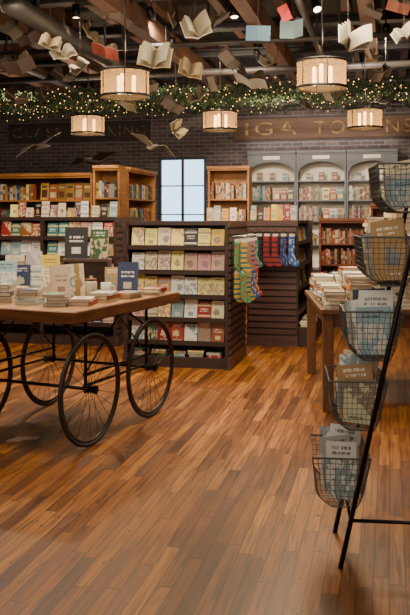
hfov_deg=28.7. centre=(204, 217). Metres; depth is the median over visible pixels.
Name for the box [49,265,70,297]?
book
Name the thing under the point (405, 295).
book
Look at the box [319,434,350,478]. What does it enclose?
booklet
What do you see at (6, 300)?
book
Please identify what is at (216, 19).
book
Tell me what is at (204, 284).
book
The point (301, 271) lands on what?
book
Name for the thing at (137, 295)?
book
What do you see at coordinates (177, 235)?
book
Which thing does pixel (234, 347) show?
shelf
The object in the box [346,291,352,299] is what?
book
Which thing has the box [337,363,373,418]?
booklet
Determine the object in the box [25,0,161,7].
trim
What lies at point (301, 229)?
book
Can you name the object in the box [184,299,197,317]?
book
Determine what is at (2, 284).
book
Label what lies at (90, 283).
candle jar
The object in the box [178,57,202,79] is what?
book
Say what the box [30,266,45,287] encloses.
book
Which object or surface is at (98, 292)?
book
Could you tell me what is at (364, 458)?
wire basket
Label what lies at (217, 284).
book
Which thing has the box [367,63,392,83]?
book
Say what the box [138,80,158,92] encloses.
book
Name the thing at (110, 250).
book
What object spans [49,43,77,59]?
book
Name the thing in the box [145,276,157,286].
book
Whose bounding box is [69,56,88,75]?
book
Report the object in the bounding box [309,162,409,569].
rack
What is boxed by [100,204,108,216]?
book
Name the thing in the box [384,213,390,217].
book
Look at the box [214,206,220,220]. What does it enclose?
book
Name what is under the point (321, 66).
pendant lamp
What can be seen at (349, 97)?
garland
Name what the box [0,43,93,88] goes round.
trim
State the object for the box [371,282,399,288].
book
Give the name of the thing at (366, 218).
book
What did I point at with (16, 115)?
garland
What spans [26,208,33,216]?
book
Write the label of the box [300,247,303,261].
book
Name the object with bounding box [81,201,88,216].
book
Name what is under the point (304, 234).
book
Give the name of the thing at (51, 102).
garland
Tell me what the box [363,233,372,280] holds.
booklet
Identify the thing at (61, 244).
book
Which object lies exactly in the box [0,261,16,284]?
book
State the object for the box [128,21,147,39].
book
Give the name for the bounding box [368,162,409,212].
wire basket
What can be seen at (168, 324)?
book
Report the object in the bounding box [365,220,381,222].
book
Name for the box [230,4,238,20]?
track spotlight
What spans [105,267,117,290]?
book
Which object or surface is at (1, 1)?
book
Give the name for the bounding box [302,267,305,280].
book
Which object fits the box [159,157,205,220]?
window
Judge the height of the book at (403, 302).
0.028 m
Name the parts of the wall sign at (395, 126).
board trim, board trim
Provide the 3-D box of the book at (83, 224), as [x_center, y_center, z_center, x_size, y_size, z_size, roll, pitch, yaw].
[-1.365,0.139,9.184,0.127,0.181,0.042,0,0,14]
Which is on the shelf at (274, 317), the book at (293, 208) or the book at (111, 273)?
the book at (293, 208)
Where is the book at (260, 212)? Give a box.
[258,210,262,220]
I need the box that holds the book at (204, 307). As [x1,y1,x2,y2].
[198,301,210,317]
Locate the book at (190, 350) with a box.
[188,349,205,352]
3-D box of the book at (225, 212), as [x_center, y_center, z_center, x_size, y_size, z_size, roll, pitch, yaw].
[0.200,-0.032,7.919,0.065,0.122,0.038,0,0,7]
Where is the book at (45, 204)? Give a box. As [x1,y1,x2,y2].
[41,201,49,216]
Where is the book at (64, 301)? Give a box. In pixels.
[46,298,68,302]
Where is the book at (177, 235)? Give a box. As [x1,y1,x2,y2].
[171,229,184,244]
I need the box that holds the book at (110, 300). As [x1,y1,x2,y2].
[98,297,119,302]
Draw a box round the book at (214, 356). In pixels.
[207,354,222,357]
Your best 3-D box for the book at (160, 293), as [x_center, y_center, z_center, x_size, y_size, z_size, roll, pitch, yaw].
[-0.381,0.561,6.006,0.133,0.016,0.184,0,0,12]
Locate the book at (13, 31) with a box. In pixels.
[3,18,23,40]
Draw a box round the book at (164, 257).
[158,250,170,269]
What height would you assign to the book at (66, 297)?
0.022 m
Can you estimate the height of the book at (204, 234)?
0.183 m
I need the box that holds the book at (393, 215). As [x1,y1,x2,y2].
[391,213,409,217]
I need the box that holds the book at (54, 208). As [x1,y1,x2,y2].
[50,205,58,216]
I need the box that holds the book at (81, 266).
[79,263,84,295]
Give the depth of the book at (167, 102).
10.01 m
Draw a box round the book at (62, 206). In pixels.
[58,203,65,216]
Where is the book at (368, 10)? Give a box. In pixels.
[362,1,382,19]
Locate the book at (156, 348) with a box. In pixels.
[152,347,168,350]
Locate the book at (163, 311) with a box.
[158,303,170,316]
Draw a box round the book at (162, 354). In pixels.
[151,352,168,355]
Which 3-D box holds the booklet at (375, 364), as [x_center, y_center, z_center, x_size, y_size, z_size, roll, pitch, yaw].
[0.692,0.728,3.613,0.169,0.246,0.107,0,0,29]
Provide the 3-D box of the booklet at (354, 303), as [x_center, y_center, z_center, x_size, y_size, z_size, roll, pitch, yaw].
[0.713,0.455,3.468,0.178,0.230,0.070,0,0,25]
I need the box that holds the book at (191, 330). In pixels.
[184,324,197,340]
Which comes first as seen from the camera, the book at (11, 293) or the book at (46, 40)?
the book at (11, 293)
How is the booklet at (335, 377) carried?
in the rack
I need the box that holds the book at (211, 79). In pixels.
[207,76,219,91]
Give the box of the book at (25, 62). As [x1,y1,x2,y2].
[2,50,36,74]
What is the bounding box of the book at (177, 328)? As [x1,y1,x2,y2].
[171,322,183,339]
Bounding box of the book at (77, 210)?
[74,202,80,216]
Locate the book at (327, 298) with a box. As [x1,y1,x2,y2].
[325,296,344,299]
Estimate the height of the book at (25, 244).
0.194 m
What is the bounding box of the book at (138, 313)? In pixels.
[132,310,144,315]
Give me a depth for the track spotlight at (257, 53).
11.45 m
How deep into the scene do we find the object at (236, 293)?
7.69 m
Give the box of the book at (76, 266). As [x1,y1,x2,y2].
[65,264,80,295]
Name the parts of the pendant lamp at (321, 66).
lamp bulb, lamp bulb, stem, shade frame, lamp bulb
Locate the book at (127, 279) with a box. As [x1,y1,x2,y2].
[117,262,138,291]
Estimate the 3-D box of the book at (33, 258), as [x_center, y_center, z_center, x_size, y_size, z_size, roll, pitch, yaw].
[-1.399,0.419,6.521,0.130,0.298,0.081,0,0,3]
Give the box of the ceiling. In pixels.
[0,0,409,73]
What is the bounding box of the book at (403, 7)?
[385,0,409,15]
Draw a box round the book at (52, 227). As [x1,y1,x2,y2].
[47,223,58,235]
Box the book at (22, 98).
[5,86,27,104]
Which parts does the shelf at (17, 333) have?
shelf, shelf, panel, shelf, shelf, shelf, panel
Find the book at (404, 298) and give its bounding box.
[397,295,409,300]
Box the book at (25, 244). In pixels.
[21,240,31,254]
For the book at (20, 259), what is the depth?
6.47 m
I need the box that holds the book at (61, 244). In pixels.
[58,241,64,254]
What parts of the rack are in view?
post, post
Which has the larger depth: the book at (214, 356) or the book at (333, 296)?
the book at (214, 356)
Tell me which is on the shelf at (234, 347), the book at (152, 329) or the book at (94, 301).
the book at (152, 329)
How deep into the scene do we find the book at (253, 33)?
7.90 m
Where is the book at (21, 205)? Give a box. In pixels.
[18,202,25,216]
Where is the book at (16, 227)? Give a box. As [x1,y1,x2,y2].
[11,223,20,235]
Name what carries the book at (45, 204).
on the shelf at (17, 333)
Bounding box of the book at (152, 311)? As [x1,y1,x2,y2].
[144,307,157,316]
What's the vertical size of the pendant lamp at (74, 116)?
1.665 m
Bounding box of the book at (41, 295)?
[16,293,45,299]
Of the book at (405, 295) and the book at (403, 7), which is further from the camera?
the book at (403, 7)
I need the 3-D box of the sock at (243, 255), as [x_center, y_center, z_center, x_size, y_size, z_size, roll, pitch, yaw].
[0.397,0.344,7.705,0.132,0.345,0.036,0,0,-24]
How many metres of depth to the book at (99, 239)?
6.35 m
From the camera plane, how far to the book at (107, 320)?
9.11 m
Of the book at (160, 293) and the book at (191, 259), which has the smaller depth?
the book at (160, 293)
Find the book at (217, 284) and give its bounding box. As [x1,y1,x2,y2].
[211,277,224,294]
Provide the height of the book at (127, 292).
0.015 m
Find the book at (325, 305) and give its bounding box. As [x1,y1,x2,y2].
[324,303,344,308]
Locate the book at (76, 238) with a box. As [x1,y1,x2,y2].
[65,227,87,258]
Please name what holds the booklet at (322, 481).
in the rack
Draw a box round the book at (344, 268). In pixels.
[338,266,359,270]
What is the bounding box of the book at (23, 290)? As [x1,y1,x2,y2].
[18,288,41,293]
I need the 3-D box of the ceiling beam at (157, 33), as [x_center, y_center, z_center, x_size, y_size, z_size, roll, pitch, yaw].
[-1.506,-2.410,6.813,0.170,0.260,18.600,0,0,13]
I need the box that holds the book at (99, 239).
[89,230,108,258]
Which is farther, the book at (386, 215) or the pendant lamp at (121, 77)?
the pendant lamp at (121, 77)
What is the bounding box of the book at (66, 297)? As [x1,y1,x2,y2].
[46,296,67,300]
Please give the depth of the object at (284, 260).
8.89 m
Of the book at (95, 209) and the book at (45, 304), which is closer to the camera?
the book at (45, 304)
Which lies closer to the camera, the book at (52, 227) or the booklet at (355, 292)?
the booklet at (355, 292)
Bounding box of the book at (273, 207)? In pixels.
[271,205,276,220]
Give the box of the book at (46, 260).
[41,255,59,268]
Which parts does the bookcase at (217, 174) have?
panel, shelf, cornice, panel, panel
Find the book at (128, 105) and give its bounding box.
[115,94,136,112]
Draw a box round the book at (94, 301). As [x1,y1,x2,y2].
[67,299,97,305]
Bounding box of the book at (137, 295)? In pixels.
[120,293,142,298]
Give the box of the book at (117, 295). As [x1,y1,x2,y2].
[90,293,120,299]
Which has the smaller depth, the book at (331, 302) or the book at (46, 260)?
the book at (331, 302)
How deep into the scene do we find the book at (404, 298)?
5.95 m
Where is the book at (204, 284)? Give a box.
[198,278,210,294]
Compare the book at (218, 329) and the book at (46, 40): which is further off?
the book at (46, 40)
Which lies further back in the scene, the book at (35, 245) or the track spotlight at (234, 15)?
the book at (35, 245)
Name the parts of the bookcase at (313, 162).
panel, shelf, shelf, name plate, arch panel, cornice, panel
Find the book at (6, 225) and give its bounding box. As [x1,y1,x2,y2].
[1,221,11,235]
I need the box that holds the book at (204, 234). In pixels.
[198,228,210,244]
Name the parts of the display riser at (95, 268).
panel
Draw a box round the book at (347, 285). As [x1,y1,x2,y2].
[345,283,371,289]
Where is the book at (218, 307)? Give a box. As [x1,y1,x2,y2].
[211,301,224,317]
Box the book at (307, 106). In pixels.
[296,97,314,112]
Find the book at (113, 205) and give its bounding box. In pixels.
[109,202,117,216]
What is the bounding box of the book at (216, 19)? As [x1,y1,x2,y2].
[210,7,230,26]
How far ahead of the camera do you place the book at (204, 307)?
7.77 m
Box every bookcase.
[0,173,92,216]
[92,165,126,216]
[127,167,157,220]
[206,166,252,237]
[247,151,295,208]
[296,150,346,272]
[319,218,365,272]
[346,149,397,217]
[370,203,386,219]
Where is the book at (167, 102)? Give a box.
[160,93,184,114]
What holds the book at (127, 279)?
on the table at (69, 316)
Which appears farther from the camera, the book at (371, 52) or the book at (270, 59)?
the book at (270, 59)
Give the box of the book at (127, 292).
[118,290,143,294]
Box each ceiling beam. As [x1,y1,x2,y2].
[0,8,162,104]
[0,10,409,43]
[0,67,409,85]
[40,7,166,84]
[84,5,203,84]
[88,0,238,101]
[144,0,241,83]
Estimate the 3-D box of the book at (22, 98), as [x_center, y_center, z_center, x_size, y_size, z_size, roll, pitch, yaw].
[-2.270,-2.135,9.629,0.258,1.530,0.183,0,0,-14]
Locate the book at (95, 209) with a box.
[91,206,99,216]
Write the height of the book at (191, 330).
0.175 m
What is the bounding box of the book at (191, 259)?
[184,253,197,269]
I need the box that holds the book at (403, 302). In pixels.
[401,301,409,304]
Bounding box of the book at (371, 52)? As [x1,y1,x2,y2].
[367,46,384,62]
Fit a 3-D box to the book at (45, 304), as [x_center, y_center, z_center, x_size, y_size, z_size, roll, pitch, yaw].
[-0.973,0.557,5.224,0.148,0.022,0.185,0,0,-5]
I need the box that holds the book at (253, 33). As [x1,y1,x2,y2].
[246,26,270,40]
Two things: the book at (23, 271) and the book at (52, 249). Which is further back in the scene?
the book at (52, 249)
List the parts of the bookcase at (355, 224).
panel, shelf, cornice, shelf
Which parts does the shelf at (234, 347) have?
panel, shelf, shelf, shelf, shelf, panel, shelf, panel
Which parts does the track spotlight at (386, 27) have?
mount rod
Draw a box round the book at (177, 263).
[171,251,183,269]
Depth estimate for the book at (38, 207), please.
9.68 m
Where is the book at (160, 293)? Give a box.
[142,291,165,294]
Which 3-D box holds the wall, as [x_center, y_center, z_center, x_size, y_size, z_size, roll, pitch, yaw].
[1.291,-0.725,15.815,13.000,4.350,0.200,0,0,13]
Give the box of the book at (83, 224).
[81,222,91,235]
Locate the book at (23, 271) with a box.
[17,264,30,285]
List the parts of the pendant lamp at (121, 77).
lamp bulb, lamp bulb, stem, shade frame, lamp bulb, lamp shade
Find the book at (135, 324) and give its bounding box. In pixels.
[131,321,144,338]
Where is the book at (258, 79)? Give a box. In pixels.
[233,62,267,88]
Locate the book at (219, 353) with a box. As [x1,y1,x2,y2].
[206,351,223,355]
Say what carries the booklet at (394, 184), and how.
in the rack
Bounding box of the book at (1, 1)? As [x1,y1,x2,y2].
[0,0,5,13]
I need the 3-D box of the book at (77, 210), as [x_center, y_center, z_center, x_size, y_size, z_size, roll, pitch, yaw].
[-1.513,-0.102,9.559,0.090,0.183,0.047,0,0,6]
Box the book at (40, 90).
[36,86,50,102]
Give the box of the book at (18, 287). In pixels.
[16,286,29,291]
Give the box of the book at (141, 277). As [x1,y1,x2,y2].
[138,274,144,289]
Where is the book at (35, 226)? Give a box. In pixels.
[31,223,39,235]
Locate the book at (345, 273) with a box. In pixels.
[343,271,362,275]
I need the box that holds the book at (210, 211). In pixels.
[207,208,213,220]
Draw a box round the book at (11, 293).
[0,290,15,295]
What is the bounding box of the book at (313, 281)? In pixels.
[312,278,333,284]
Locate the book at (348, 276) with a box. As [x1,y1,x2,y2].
[347,275,367,278]
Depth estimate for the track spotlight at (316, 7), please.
8.77 m
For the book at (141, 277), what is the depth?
7.92 m
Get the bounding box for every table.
[0,289,179,447]
[305,290,409,411]
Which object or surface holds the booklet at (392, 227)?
in the rack
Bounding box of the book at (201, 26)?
[179,9,211,38]
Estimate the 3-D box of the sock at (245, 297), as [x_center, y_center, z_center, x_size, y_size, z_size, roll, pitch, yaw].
[0.396,0.644,7.707,0.132,0.345,0.036,0,0,-29]
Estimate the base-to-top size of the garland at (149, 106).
0.884 m
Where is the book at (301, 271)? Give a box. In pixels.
[300,267,303,282]
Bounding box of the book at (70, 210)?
[68,208,73,216]
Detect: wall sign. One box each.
[9,121,149,143]
[233,113,409,141]
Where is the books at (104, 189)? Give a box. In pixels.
[0,171,409,274]
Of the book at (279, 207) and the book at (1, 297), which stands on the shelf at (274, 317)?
the book at (279, 207)
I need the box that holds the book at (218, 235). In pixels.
[211,229,224,245]
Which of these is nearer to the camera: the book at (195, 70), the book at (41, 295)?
the book at (41, 295)
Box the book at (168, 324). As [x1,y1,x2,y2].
[158,321,170,339]
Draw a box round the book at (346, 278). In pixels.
[345,277,371,282]
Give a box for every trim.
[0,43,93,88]
[0,59,98,105]
[0,74,24,91]
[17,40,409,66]
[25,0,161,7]
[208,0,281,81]
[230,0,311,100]
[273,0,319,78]
[341,0,362,78]
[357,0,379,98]
[399,0,409,77]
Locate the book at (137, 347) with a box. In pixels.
[134,346,150,349]
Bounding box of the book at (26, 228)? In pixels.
[21,223,31,235]
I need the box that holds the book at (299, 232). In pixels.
[298,226,301,240]
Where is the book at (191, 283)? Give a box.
[184,277,197,293]
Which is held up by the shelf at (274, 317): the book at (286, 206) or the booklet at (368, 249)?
the book at (286, 206)
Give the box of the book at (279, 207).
[277,205,282,220]
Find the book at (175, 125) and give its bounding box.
[170,119,187,138]
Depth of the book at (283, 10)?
8.01 m
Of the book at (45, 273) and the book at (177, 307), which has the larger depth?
the book at (177, 307)
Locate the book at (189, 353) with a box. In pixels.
[188,352,204,354]
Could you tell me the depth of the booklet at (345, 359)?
3.61 m
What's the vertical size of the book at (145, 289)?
0.029 m
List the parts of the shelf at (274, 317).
panel, shelf, shelf, shelf, shelf, panel, shelf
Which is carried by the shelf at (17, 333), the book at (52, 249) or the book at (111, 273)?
the book at (52, 249)
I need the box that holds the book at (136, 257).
[132,253,144,268]
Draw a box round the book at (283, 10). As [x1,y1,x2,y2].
[277,4,292,22]
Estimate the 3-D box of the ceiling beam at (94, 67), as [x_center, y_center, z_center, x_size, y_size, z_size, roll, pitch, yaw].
[-3.016,-2.410,7.162,0.170,0.260,18.600,0,0,13]
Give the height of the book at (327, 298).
0.020 m
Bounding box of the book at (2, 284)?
[0,282,15,286]
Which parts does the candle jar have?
jar lid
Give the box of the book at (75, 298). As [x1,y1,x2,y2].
[70,296,94,301]
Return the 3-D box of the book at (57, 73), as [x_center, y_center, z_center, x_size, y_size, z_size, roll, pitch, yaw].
[-1.758,-2.297,9.920,0.300,1.206,0.192,0,0,-26]
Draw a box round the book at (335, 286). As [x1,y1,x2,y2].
[321,284,339,288]
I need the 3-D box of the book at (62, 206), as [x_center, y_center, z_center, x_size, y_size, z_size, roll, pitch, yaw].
[-1.716,-0.096,9.598,0.090,0.170,0.045,0,0,16]
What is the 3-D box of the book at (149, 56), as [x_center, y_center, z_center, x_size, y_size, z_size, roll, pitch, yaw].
[-0.491,-2.172,7.715,0.340,1.456,0.230,0,0,13]
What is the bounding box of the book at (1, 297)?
[0,294,14,299]
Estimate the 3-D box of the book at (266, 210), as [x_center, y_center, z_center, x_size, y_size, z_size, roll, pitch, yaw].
[0.712,-0.042,9.222,0.068,0.143,0.041,0,0,12]
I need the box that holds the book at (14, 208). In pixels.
[10,205,17,216]
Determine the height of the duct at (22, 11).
0.839 m
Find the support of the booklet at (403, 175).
in the rack
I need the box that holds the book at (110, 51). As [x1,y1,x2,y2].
[91,36,118,61]
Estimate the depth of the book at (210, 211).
7.91 m
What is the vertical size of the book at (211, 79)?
1.346 m
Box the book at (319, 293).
[317,291,324,297]
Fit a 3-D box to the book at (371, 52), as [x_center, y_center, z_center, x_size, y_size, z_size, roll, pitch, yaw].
[1.826,-2.276,8.596,0.185,1.248,0.164,0,0,-7]
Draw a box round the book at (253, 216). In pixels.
[250,205,256,220]
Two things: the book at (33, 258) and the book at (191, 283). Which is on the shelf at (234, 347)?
the book at (191, 283)
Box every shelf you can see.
[0,217,141,346]
[122,221,246,369]
[247,220,321,346]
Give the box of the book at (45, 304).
[43,301,67,306]
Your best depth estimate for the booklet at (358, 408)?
3.36 m
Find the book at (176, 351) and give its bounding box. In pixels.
[173,349,186,353]
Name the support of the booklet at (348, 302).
in the rack
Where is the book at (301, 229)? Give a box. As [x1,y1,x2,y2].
[300,225,303,239]
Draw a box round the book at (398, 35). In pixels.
[390,21,409,43]
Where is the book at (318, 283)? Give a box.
[316,281,335,286]
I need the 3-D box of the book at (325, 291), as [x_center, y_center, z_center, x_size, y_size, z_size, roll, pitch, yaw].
[0.986,0.567,6.098,0.155,0.027,0.207,0,0,6]
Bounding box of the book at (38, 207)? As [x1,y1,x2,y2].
[34,203,41,216]
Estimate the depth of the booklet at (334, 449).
3.38 m
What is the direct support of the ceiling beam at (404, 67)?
attached to the wall
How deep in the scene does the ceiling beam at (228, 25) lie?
10.70 m
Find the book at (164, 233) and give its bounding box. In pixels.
[158,227,170,244]
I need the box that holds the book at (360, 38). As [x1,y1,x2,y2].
[338,19,371,51]
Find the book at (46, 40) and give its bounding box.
[38,32,61,51]
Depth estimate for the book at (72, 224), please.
9.22 m
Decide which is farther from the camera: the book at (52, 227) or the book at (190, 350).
the book at (52, 227)
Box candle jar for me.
[85,276,96,295]
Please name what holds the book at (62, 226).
on the shelf at (17, 333)
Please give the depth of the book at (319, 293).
6.35 m
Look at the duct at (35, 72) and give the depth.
12.28 m
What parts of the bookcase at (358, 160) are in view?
panel, shelf, shelf, panel, name plate, cornice, arch panel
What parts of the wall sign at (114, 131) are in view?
board trim, board trim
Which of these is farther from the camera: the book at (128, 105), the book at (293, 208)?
the book at (128, 105)
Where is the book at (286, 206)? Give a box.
[284,204,289,220]
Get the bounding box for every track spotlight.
[10,38,14,59]
[71,0,80,19]
[146,1,156,21]
[169,25,175,50]
[207,0,212,29]
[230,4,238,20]
[254,44,261,60]
[311,0,320,13]
[382,0,389,31]
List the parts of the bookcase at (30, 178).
shelf, panel, cornice, panel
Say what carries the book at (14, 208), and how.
on the shelf at (17, 333)
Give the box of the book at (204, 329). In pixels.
[198,323,210,340]
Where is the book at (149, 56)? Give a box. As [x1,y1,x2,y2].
[137,41,172,68]
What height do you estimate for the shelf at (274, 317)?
1.420 m
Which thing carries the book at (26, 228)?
on the shelf at (17, 333)
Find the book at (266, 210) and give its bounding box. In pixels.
[264,208,269,220]
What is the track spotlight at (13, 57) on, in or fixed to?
hanging from the ceiling
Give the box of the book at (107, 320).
[103,317,112,322]
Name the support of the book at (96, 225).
on the shelf at (17, 333)
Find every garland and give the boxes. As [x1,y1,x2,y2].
[0,11,409,105]
[0,20,409,110]
[0,32,409,115]
[0,63,409,121]
[0,79,406,114]
[1,62,409,110]
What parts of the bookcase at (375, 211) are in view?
cornice, panel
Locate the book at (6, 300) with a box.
[0,298,13,301]
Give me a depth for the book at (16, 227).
9.38 m
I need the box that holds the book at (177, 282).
[171,275,184,293]
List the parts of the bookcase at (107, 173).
panel, shelf, cornice, panel, panel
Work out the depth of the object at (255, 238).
8.33 m
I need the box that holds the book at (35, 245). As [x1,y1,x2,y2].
[31,240,39,250]
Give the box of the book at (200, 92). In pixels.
[187,85,206,102]
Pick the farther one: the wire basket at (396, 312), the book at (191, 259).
the book at (191, 259)
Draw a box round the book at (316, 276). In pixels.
[314,274,332,279]
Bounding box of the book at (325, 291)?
[323,289,344,294]
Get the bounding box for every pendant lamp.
[71,20,104,135]
[100,0,149,100]
[203,32,236,131]
[296,0,347,92]
[347,51,382,130]
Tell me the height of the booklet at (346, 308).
0.204 m
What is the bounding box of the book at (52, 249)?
[47,241,57,254]
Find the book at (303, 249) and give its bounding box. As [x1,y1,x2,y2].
[302,248,305,260]
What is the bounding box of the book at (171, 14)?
[167,10,176,27]
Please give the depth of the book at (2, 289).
5.39 m
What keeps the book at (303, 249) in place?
on the shelf at (274, 317)
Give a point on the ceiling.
(192, 9)
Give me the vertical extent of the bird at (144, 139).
2.012 m
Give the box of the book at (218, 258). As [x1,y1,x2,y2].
[211,252,224,270]
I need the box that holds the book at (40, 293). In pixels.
[16,292,43,295]
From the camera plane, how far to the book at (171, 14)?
8.57 m
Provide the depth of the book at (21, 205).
9.73 m
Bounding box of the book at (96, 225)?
[92,222,102,229]
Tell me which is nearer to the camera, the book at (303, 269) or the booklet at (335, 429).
the booklet at (335, 429)
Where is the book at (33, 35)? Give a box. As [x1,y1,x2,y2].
[17,27,40,46]
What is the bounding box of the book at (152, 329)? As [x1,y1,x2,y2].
[148,324,157,338]
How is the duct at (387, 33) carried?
hanging from the ceiling
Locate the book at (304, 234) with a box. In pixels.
[302,226,305,239]
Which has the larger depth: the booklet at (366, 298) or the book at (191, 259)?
the book at (191, 259)
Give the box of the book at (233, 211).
[230,208,236,220]
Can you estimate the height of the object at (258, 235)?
0.395 m
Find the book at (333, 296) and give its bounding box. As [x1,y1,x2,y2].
[323,295,343,297]
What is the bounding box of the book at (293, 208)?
[291,206,296,220]
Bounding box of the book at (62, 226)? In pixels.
[58,223,68,235]
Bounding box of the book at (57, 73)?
[50,63,76,81]
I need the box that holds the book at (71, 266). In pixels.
[69,264,75,296]
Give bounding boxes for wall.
[0,69,409,220]
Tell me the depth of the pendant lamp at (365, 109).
11.10 m
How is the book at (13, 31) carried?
hanging from the ceiling
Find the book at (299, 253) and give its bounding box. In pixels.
[298,247,301,261]
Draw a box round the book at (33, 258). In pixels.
[25,251,41,265]
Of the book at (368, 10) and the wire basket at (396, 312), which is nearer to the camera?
the wire basket at (396, 312)
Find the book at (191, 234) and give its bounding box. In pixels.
[184,228,197,244]
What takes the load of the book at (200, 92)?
hanging from the ceiling
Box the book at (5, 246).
[1,242,11,254]
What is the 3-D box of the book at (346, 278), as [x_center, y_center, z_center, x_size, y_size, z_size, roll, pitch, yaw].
[1.168,0.471,6.098,0.159,0.023,0.231,0,0,0]
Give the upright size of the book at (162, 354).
0.020 m
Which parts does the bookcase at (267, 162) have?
name plate, cornice, arch panel, shelf, shelf, panel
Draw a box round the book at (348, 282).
[348,282,370,284]
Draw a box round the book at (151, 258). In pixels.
[145,252,157,269]
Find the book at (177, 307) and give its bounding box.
[171,300,183,316]
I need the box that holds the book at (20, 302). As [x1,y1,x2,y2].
[15,298,44,304]
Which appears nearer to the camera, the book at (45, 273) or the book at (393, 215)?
the book at (45, 273)
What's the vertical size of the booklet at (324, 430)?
0.241 m
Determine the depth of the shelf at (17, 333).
9.25 m
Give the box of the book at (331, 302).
[322,298,347,304]
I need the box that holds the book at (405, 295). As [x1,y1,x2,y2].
[395,292,409,296]
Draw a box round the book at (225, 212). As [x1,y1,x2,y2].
[222,209,228,220]
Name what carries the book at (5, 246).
on the shelf at (17, 333)
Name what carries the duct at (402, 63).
hanging from the ceiling
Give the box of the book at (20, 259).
[5,255,24,264]
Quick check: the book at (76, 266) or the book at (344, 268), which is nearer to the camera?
the book at (76, 266)
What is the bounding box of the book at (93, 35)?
[82,19,97,41]
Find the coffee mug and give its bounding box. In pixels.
[101,282,114,290]
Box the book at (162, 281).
[158,277,170,291]
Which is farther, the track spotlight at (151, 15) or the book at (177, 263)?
the track spotlight at (151, 15)
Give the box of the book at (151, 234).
[145,228,157,244]
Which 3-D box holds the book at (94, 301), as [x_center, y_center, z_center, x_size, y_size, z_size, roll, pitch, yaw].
[-0.805,0.555,5.268,0.145,0.026,0.203,0,0,8]
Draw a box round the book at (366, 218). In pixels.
[365,217,384,219]
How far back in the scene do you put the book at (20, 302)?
5.26 m
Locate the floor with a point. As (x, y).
(208, 503)
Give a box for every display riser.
[62,258,111,288]
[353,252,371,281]
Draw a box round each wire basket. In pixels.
[309,434,371,507]
[325,365,388,430]
[338,302,403,361]
[353,235,409,286]
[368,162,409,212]
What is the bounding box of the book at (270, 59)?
[257,52,277,66]
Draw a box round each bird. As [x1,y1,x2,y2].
[16,132,60,157]
[70,151,117,165]
[131,133,173,156]
[370,91,399,104]
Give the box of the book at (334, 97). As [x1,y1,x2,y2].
[322,85,344,101]
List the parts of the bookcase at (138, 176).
panel, panel, shelf, cornice, panel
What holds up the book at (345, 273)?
on the book
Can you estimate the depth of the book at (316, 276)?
6.87 m
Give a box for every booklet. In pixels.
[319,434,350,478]
[320,425,354,466]
[321,448,358,486]
[324,442,325,492]
[326,441,357,500]
[329,423,361,448]
[335,377,339,417]
[336,349,379,404]
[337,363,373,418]
[340,354,371,364]
[342,379,377,424]
[345,303,350,343]
[347,299,357,347]
[351,300,357,343]
[353,288,384,299]
[355,290,393,348]
[356,306,390,354]
[362,238,367,273]
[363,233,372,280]
[370,218,407,281]
[383,172,409,208]
[385,160,409,175]
[390,178,409,209]
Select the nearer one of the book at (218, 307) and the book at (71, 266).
the book at (71, 266)
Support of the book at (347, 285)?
on the book
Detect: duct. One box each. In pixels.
[0,0,392,56]
[0,30,409,83]
[0,34,124,110]
[2,0,199,112]
[294,0,339,102]
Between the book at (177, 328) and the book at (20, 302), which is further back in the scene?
the book at (177, 328)
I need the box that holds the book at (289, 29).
[280,17,302,38]
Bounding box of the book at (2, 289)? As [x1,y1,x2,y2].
[0,285,16,291]
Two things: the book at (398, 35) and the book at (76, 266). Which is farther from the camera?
the book at (398, 35)
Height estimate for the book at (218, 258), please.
0.198 m
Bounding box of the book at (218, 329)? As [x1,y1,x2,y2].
[211,323,224,341]
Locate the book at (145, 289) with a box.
[140,287,166,292]
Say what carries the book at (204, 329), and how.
on the shelf at (234, 347)
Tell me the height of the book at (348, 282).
0.019 m
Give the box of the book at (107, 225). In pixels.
[104,222,112,236]
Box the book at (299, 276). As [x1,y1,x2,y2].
[298,269,301,284]
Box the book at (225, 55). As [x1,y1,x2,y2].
[217,46,239,70]
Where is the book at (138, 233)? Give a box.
[132,227,144,244]
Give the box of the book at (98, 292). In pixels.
[90,290,117,295]
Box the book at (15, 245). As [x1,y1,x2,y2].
[11,241,20,254]
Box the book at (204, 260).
[198,253,211,269]
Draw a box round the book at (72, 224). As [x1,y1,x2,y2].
[69,222,80,226]
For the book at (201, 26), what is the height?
1.128 m
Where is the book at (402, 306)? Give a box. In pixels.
[401,305,409,308]
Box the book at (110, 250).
[108,241,112,255]
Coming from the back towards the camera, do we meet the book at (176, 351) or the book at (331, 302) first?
the book at (176, 351)
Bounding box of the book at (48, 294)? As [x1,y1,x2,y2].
[43,292,68,296]
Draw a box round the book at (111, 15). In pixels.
[101,10,119,19]
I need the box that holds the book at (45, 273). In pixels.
[41,269,50,292]
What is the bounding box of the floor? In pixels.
[0,302,409,614]
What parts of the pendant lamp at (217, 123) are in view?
lamp bulb, lamp bulb, stem, shade frame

